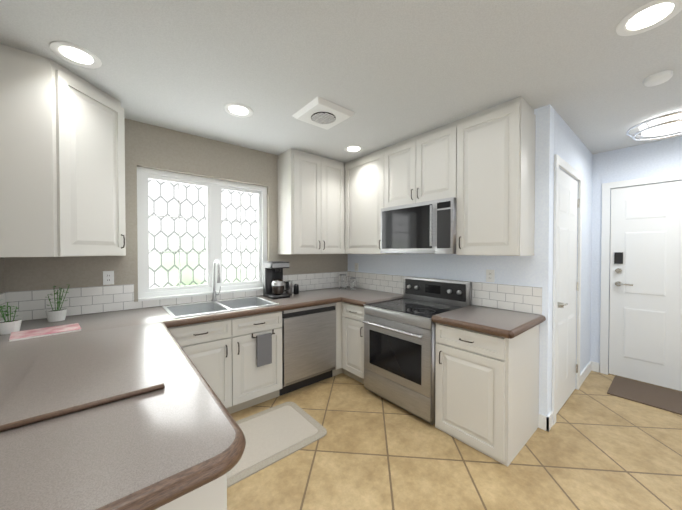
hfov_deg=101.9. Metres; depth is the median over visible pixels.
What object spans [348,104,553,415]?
wall
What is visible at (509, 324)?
countertop
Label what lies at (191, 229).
window
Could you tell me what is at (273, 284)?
coffee maker
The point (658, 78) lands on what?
smoke detector
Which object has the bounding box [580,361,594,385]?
baseboard
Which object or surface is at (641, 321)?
entry door
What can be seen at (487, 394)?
base cabinet
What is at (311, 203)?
upper cabinet
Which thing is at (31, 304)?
tile backsplash
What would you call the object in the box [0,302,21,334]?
plant
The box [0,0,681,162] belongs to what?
ceiling
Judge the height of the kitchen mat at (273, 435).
0.012 m
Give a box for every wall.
[0,257,3,292]
[4,118,347,301]
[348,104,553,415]
[551,109,592,410]
[590,136,681,373]
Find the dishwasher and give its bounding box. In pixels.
[279,303,335,395]
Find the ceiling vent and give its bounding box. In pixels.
[292,96,354,129]
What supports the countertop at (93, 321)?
on the base cabinet at (222, 355)
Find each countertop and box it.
[0,286,369,341]
[0,318,245,509]
[340,290,402,306]
[431,305,545,338]
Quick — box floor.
[227,371,681,509]
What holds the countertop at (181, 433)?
on the base cabinet at (211, 495)
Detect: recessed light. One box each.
[49,41,101,68]
[224,103,252,116]
[344,145,363,152]
[616,0,681,35]
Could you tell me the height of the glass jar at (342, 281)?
0.210 m
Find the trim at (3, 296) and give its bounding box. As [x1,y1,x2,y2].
[0,292,7,320]
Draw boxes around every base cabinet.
[155,473,226,509]
[168,311,282,413]
[332,302,364,383]
[435,323,539,466]
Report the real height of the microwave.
0.493 m
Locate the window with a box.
[137,167,266,300]
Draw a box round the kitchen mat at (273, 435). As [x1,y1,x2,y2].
[227,402,326,487]
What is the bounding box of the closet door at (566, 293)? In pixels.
[552,154,581,424]
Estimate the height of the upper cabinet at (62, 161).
1.200 m
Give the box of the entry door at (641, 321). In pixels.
[600,173,681,391]
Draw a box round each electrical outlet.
[103,271,113,284]
[486,269,494,282]
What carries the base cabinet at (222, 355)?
on the floor
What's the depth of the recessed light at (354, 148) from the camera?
3.13 m
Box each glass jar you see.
[339,274,346,289]
[350,277,355,289]
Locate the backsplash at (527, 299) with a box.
[348,271,541,314]
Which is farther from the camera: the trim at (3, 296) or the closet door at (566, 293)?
the closet door at (566, 293)
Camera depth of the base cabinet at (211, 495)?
0.70 m
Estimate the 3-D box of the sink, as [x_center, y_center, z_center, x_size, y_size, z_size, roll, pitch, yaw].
[-1.133,0.570,2.636,0.894,0.190,0.569,-1,1,-40]
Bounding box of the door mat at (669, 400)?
[607,376,681,414]
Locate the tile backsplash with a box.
[8,271,347,320]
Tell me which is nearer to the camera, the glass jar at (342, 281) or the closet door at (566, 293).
the closet door at (566, 293)
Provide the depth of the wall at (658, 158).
3.21 m
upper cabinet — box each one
[0,44,125,256]
[277,148,344,253]
[344,148,383,253]
[380,121,455,253]
[452,96,535,255]
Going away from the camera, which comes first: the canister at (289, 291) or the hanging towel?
the hanging towel
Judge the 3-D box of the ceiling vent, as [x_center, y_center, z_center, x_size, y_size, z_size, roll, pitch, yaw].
[-0.150,-1.179,2.359,0.390,0.040,0.390,-1,1,-40]
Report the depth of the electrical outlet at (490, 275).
2.55 m
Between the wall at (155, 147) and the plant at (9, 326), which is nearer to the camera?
the plant at (9, 326)
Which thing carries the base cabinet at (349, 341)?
on the floor
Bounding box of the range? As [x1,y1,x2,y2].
[362,277,471,424]
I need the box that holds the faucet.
[211,260,220,301]
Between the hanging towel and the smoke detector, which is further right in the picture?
the smoke detector
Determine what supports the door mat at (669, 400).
on the floor
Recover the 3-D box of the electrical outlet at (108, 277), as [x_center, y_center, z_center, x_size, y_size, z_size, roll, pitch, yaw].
[-1.989,0.196,2.367,0.072,0.116,0.008,-1,1,-40]
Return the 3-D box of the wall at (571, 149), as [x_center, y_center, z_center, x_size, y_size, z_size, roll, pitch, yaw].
[2.353,0.099,2.866,1.660,2.610,0.120,-1,1,-40]
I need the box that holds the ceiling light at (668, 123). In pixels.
[626,110,681,140]
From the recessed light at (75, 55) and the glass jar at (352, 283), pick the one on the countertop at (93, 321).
the glass jar at (352, 283)
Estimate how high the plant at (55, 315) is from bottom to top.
0.269 m
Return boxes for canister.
[286,280,294,294]
[295,284,298,293]
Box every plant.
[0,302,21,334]
[45,284,68,321]
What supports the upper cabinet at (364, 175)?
attached to the wall at (535, 269)
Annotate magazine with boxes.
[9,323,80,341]
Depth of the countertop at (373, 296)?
3.10 m
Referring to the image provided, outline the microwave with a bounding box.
[380,197,456,253]
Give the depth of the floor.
1.88 m
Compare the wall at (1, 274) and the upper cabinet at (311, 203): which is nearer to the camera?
the wall at (1, 274)
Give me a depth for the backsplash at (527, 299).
2.55 m
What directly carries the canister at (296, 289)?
on the countertop at (93, 321)
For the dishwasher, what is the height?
0.865 m
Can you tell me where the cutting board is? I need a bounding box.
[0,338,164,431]
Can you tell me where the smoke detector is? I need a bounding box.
[643,70,672,86]
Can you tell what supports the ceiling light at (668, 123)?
in the ceiling
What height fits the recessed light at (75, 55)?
0.008 m
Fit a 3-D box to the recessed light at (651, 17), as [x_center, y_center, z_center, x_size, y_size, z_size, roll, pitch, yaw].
[1.533,-1.182,1.378,0.236,0.008,0.236,-1,1,-40]
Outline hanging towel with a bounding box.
[252,329,274,366]
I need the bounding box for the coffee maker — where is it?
[263,261,289,298]
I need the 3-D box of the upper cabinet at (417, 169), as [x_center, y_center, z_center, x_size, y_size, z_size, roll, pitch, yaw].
[0.880,-0.604,2.869,0.347,1.200,0.840,-1,1,-40]
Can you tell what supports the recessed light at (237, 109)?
in the ceiling
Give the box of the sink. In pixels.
[162,296,278,317]
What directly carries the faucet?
on the countertop at (93, 321)
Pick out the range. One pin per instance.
(399, 352)
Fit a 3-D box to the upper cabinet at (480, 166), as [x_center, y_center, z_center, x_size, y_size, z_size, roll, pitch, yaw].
[1.305,-0.597,2.356,0.347,1.200,0.494,-1,1,-40]

